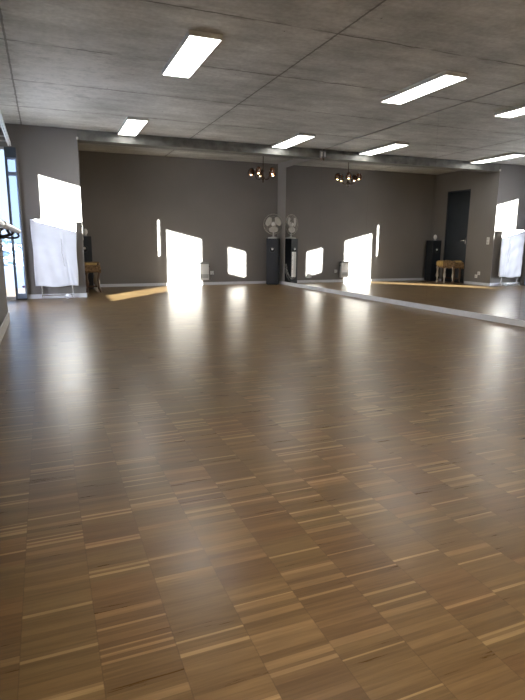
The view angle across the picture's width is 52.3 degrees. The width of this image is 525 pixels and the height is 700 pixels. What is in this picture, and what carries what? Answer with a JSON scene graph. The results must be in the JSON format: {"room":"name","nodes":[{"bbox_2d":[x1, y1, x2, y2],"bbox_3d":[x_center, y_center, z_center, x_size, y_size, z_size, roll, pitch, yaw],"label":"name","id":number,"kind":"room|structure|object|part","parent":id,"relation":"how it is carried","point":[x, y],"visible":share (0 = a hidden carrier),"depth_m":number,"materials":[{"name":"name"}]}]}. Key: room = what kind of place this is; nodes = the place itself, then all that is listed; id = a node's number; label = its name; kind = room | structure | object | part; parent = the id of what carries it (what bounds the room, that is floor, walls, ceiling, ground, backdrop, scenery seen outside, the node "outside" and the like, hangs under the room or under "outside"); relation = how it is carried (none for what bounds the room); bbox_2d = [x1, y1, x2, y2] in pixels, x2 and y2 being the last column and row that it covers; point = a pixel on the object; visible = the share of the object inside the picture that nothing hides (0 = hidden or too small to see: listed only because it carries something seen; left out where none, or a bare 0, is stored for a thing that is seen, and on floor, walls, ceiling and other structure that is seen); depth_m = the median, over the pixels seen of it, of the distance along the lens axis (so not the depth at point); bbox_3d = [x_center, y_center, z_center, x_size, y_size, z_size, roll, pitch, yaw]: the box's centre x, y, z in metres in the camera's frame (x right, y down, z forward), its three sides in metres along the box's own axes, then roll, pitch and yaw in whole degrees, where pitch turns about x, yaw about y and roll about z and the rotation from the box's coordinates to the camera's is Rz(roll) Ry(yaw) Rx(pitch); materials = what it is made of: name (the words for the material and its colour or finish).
{"room":"exercise studio","nodes":[
{"label":"exercise studio","id":0,"kind":"room"},
{"bbox_2d":[0,233,7,326],"bbox_3d":[-1.680,-0.948,2.446,0.320,2.719,13.050,-4,12,-22],"label":"wall","id":1,"kind":"structure","parent":0,"point":[3,295],"depth_m":5.83,"materials":[{"name":"beige paint"}]},
{"bbox_2d":[0,220,4,232],"bbox_3d":[-1.075,-0.393,1.806,0.261,0.171,2.042,-4,12,-22],"label":"ballet barre","id":2,"kind":"object","parent":1,"relation":"attached to","point":[2,224],"visible":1,"depth_m":2.62,"materials":[{"name":"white wood"}]},
{"bbox_3d":[-0.973,-0.463,1.833,0.042,0.042,2.042,-4,12,-22],"label":"rail","id":3,"kind":"part","parent":2,"relation":"part of","materials":[{"name":"brown wood"}]},
{"bbox_2d":[0,312,9,343],"bbox_3d":[-1.091,0.560,1.569,0.093,0.110,10.463,-4,12,-22],"label":"baseboard","id":4,"kind":"structure","parent":1,"relation":"attached to","point":[6,321],"depth_m":5.51,"materials":[{"name":"beige paint"}]},
{"bbox_2d":[0,111,10,145],"bbox_3d":[-3.508,-2.905,6.927,0.322,0.070,2.640,-4,12,-22],"label":"track","id":5,"kind":"object","parent":1,"relation":"attached to","point":[2,124],"visible":1,"depth_m":7.20,"materials":[{"name":"white plastic"}]},
{"bbox_3d":[-3.391,-2.903,6.975,0.018,0.050,2.640,-4,12,-22],"label":"rail","id":6,"kind":"part","parent":5,"relation":"part of","materials":[{"name":"white plastic"}]},
{"bbox_2d":[0,147,15,299],"bbox_3d":[-4.095,-1.960,8.415,0.230,2.350,0.060,-4,12,-22],"label":"window","id":7,"kind":"structure","parent":1,"relation":"in","point":[1,148],"depth_m":8.63,"materials":[{"name":"white paint"}]},
{"bbox_2d":[0,220,20,238],"bbox_3d":[-1.904,-0.804,3.829,0.261,0.171,2.092,-4,12,-22],"label":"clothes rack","id":8,"kind":"object","parent":1,"relation":"attached to","point":[8,227],"visible":0.84,"depth_m":3.47,"materials":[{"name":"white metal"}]},
{"bbox_3d":[-1.802,-0.874,3.857,0.042,0.042,2.092,-4,12,-22],"label":"rail","id":9,"kind":"part","parent":8,"relation":"part of","materials":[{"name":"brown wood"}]},
{"bbox_2d":[4,147,17,299],"bbox_3d":[-3.977,-1.969,8.461,0.025,2.350,0.080,-4,12,-22],"label":"trim","id":10,"kind":"structure","parent":1,"relation":"attached to","point":[4,147],"depth_m":8.40,"materials":[{"name":"metal"}]},
{"bbox_2d":[5,147,26,299],"bbox_3d":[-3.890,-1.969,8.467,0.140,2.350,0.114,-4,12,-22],"label":"door","id":11,"kind":"structure","parent":1,"relation":"in","point":[10,151],"depth_m":8.42,"materials":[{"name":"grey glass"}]},
{"bbox_3d":[-3.891,-3.053,8.276,0.140,0.150,0.065,-4,12,-22],"label":"panel","id":12,"kind":"part","parent":11,"relation":"part of","materials":[{"name":"metal"}]},
{"bbox_2d":[0,123,85,294],"bbox_3d":[-4.056,-2.392,9.646,1.383,2.719,2.150,-4,12,-22],"label":"wall","id":13,"kind":"structure","parent":0,"point":[48,160],"depth_m":8.65,"materials":[{"name":"beige paint"}]},
{"bbox_2d":[15,148,27,299],"bbox_3d":[-3.845,-1.987,8.562,0.015,2.350,0.131,-4,12,-22],"label":"trim","id":14,"kind":"structure","parent":13,"relation":"attached to","point":[15,148],"depth_m":8.50,"materials":[{"name":"beige paint"}]},
{"bbox_2d":[28,293,86,298],"bbox_3d":[-3.837,-1.106,9.980,0.926,0.070,2.150,-4,12,-22],"label":"baseboard","id":15,"kind":"structure","parent":13,"relation":"attached to","point":[31,296],"depth_m":8.98,"materials":[{"name":"white paint"}]},
{"bbox_2d":[77,129,321,159],"bbox_3d":[-1.049,-3.667,9.613,4.620,0.159,0.285,-4,12,-22],"label":"beam","id":16,"kind":"structure","parent":13,"relation":"attached to","point":[84,136],"depth_m":9.44,"materials":[{"name":"concrete"}]},
{"bbox_2d":[78,151,277,283],"bbox_3d":[-1.859,-2.792,11.757,4.696,2.719,0.200,-4,12,-22],"label":"wall","id":17,"kind":"structure","parent":0,"point":[147,218],"depth_m":11.62,"materials":[{"name":"beige paint"}]},
{"bbox_2d":[94,281,265,286],"bbox_3d":[-1.751,-1.475,11.949,4.464,0.062,0.013,-4,12,-22],"label":"baseboard","id":18,"kind":"structure","parent":17,"relation":"attached to","point":[237,282],"depth_m":11.92,"materials":[{"name":"white paint"}]},
{"bbox_2d":[199,262,209,279],"bbox_3d":[-1.301,-1.771,12.014,0.240,0.395,0.121,-4,12,-22],"label":"wall heater","id":19,"kind":"object","parent":17,"relation":"attached to","point":[203,266],"visible":1,"depth_m":11.96,"materials":[{"name":"white plastic"}]},
{"bbox_2d":[0,284,524,699],"bbox_3d":[0.546,0.042,4.793,6.085,0.100,15.700,-4,12,-22],"label":"floor","id":20,"kind":"structure","parent":0,"point":[226,491],"depth_m":1.96,"materials":[{"name":"brown wood"}]},
{"bbox_2d":[30,219,78,298],"bbox_3d":[-3.391,-1.485,8.777,0.693,1.272,0.212,-4,12,-22],"label":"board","id":21,"kind":"object","parent":20,"relation":"on","point":[53,241],"visible":1,"depth_m":8.75,"materials":[{"name":"white fabric"}]},
{"bbox_2d":[83,236,93,288],"bbox_3d":[-3.601,-1.773,10.850,0.280,1.045,0.286,-4,12,-22],"label":"loudspeaker","id":22,"kind":"object","parent":20,"relation":"on","point":[87,245],"visible":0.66,"depth_m":10.73,"materials":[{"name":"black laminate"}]},
{"bbox_2d":[84,261,102,292],"bbox_3d":[-3.288,-1.409,10.293,0.330,0.576,0.706,-4,12,-22],"label":"bench","id":23,"kind":"object","parent":20,"relation":"on","point":[90,267],"visible":0.79,"depth_m":9.99,"materials":[{"name":"beige wood"}]},
{"bbox_3d":[-3.285,-1.277,10.016,0.072,0.400,0.072,-4,12,-22],"label":"leg","id":24,"kind":"part","parent":23,"relation":"part of","materials":[{"name":"brown wood"}]},
{"bbox_2d":[84,261,100,272],"bbox_3d":[-3.236,-1.559,10.115,0.316,0.212,0.395,-4,12,-22],"label":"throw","id":25,"kind":"object","parent":23,"relation":"on","point":[90,267],"depth_m":9.96,"materials":[{"name":"brown fabric"}]},
{"bbox_2d":[266,238,279,284],"bbox_3d":[0.242,-2.040,12.350,0.280,1.045,0.286,2,11,9],"label":"loudspeaker","id":26,"kind":"object","parent":20,"relation":"on","point":[272,244],"visible":0.99,"depth_m":12.24,"materials":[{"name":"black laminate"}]},
{"bbox_2d":[263,214,283,237],"bbox_3d":[0.251,-2.822,12.191,0.463,0.550,0.252,2,11,8],"label":"desk fan","id":27,"kind":"object","parent":26,"relation":"on","point":[269,220],"visible":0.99,"depth_m":12.15,"materials":[{"name":"grey plastic"}]},
{"bbox_3d":[0.143,-2.913,12.158,0.160,0.199,0.061,2,11,8],"label":"blade","id":28,"kind":"part","parent":27,"relation":"part of","materials":[{"name":"grey plastic"}]},
{"bbox_3d":[0.250,-2.752,12.174,0.210,0.153,0.050,-3,12,-16],"label":"blade","id":29,"kind":"part","parent":27,"relation":"part of","materials":[{"name":"grey plastic"}]},
{"bbox_3d":[0.351,-2.914,12.129,0.162,0.196,0.061,2,11,8],"label":"blade","id":30,"kind":"part","parent":27,"relation":"part of","materials":[{"name":"grey plastic"}]},
{"bbox_2d":[0,0,524,163],"bbox_3d":[0.559,-2.797,4.228,6.105,0.250,15.700,-4,12,-22],"label":"ceiling","id":31,"kind":"structure","parent":0,"point":[279,70],"depth_m":5.45,"materials":[{"name":"concrete"}]},
{"bbox_2d":[117,116,147,135],"bbox_3d":[-2.037,-3.482,8.347,0.300,0.045,1.204,-4,12,-21],"label":"ceiling light","id":32,"kind":"object","parent":31,"relation":"attached to","point":[131,126],"visible":1,"depth_m":8.22,"materials":[{"name":"white plastic"}]},
{"bbox_2d":[162,29,222,77],"bbox_3d":[-0.711,-2.848,5.198,0.300,0.045,1.204,-4,12,-21],"label":"ceiling light","id":33,"kind":"object","parent":31,"relation":"attached to","point":[195,47],"visible":1,"depth_m":5.05,"materials":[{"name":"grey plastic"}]},
{"bbox_2d":[248,156,275,181],"bbox_3d":[0.016,-3.626,10.613,0.571,0.610,0.567,-4,12,-22],"label":"chandelier","id":34,"kind":"object","parent":31,"relation":"hanging from","point":[260,173],"visible":0.97,"depth_m":10.58,"materials":[{"name":"brown metal"}]},
{"bbox_3d":[-0.224,-3.545,10.630,0.128,0.130,0.127,-4,12,-22],"label":"lamp shade","id":35,"kind":"part","parent":34,"relation":"part of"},
{"bbox_3d":[-0.078,-3.498,10.400,0.128,0.130,0.127,-4,12,-22],"label":"lamp shade","id":36,"kind":"part","parent":34,"relation":"part of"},
{"bbox_3d":[0.190,-3.509,10.466,0.128,0.130,0.127,-4,12,-22],"label":"lamp shade","id":37,"kind":"part","parent":34,"relation":"part of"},
{"bbox_2d":[271,132,314,147],"bbox_3d":[0.520,-3.668,9.390,0.300,0.045,1.204,-4,12,-21],"label":"ceiling light","id":38,"kind":"object","parent":31,"relation":"attached to","point":[297,138],"visible":1,"depth_m":9.24,"materials":[{"name":"white plastic"}]},
{"bbox_2d":[273,136,312,147],"bbox_3d":[0.520,-3.654,9.392,0.280,0.013,1.184,-4,12,-21],"label":"diffuser","id":39,"kind":"object","parent":38,"relation":"attached to","point":[290,141],"depth_m":9.33,"materials":[{"name":"white plastic"}]},
{"bbox_2d":[380,70,467,104],"bbox_3d":[1.839,-3.029,6.211,0.300,0.045,1.204,-4,12,-21],"label":"ceiling light","id":40,"kind":"object","parent":31,"relation":"attached to","point":[443,79],"visible":1,"depth_m":6.08,"materials":[{"name":"white plastic"}]},
{"bbox_2d":[277,82,524,317],"bbox_3d":[3.250,-1.552,5.690,0.200,2.719,15.500,-4,12,-22],"label":"wall","id":41,"kind":"structure","parent":0,"point":[281,205],"depth_m":12.17,"materials":[{"name":"grey paint"}]},
{"bbox_2d":[285,159,321,286],"bbox_3d":[0.815,-2.659,11.339,0.043,2.510,1.671,-4,12,-22],"label":"mirror panel","id":42,"kind":"object","parent":41,"relation":"attached to","point":[303,180],"depth_m":11.27,"materials":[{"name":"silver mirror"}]},
{"bbox_3d":[0.672,-1.889,11.827,0.036,0.550,0.070,-4,12,-22],"label":"power strip","id":43,"kind":"part","parent":42,"relation":"part of","materials":[{"name":"white plastic"}]},
{"bbox_2d":[318,134,369,293],"bbox_3d":[1.456,-2.414,9.813,0.005,2.632,1.671,-4,12,-22],"label":"mirror panel","id":44,"kind":"object","parent":41,"relation":"attached to","point":[345,166],"visible":1,"depth_m":9.72,"materials":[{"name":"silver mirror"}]},
{"bbox_2d":[363,111,438,303],"bbox_3d":[2.079,-2.108,8.292,0.005,2.632,1.671,-4,12,-22],"label":"mirror panel","id":45,"kind":"object","parent":41,"relation":"attached to","point":[402,159],"visible":1,"depth_m":8.18,"materials":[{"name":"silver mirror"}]},
{"bbox_2d":[279,281,524,326],"bbox_3d":[3.183,-0.228,5.819,0.032,0.072,15.300,-4,12,-22],"label":"baseboard","id":46,"kind":"structure","parent":41,"relation":"attached to","point":[510,321],"depth_m":7.83,"materials":[{"name":"white paint"}]},
{"bbox_2d":[426,83,524,318],"bbox_3d":[2.701,-1.802,6.771,0.005,2.632,1.671,-4,12,-22],"label":"mirror panel","id":47,"kind":"object","parent":41,"relation":"attached to","point":[477,251],"visible":1,"depth_m":6.70,"materials":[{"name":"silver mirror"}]},
{"bbox_2d":[519,264,524,319],"bbox_3d":[3.324,-1.496,5.249,0.005,2.632,1.671,-4,12,-22],"label":"mirror panel","id":48,"kind":"object","parent":41,"relation":"attached to","point":[522,304],"visible":1,"depth_m":6.19,"materials":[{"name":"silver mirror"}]},
{"label":"outside","id":49,"kind":"structure","parent":0,"visible":0},
{"bbox_2d":[4,266,24,287],"bbox_3d":[-5.597,-1.639,13.866,80.000,0.180,90.000,-4,12,-22],"label":"ground","id":50,"kind":"structure","parent":49,"point":[9,271],"depth_m":16.45,"materials":[{"name":"white"}]},
{"bbox_2d":[2,239,22,265],"bbox_3d":[-17.917,-4.069,21.337,18.934,3.839,3.139,-4,12,-22],"label":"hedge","id":51,"kind":"object","parent":50,"relation":"on","point":[6,243],"visible":0.24,"depth_m":23.75,"materials":[{"name":"green plant"}]}
]}

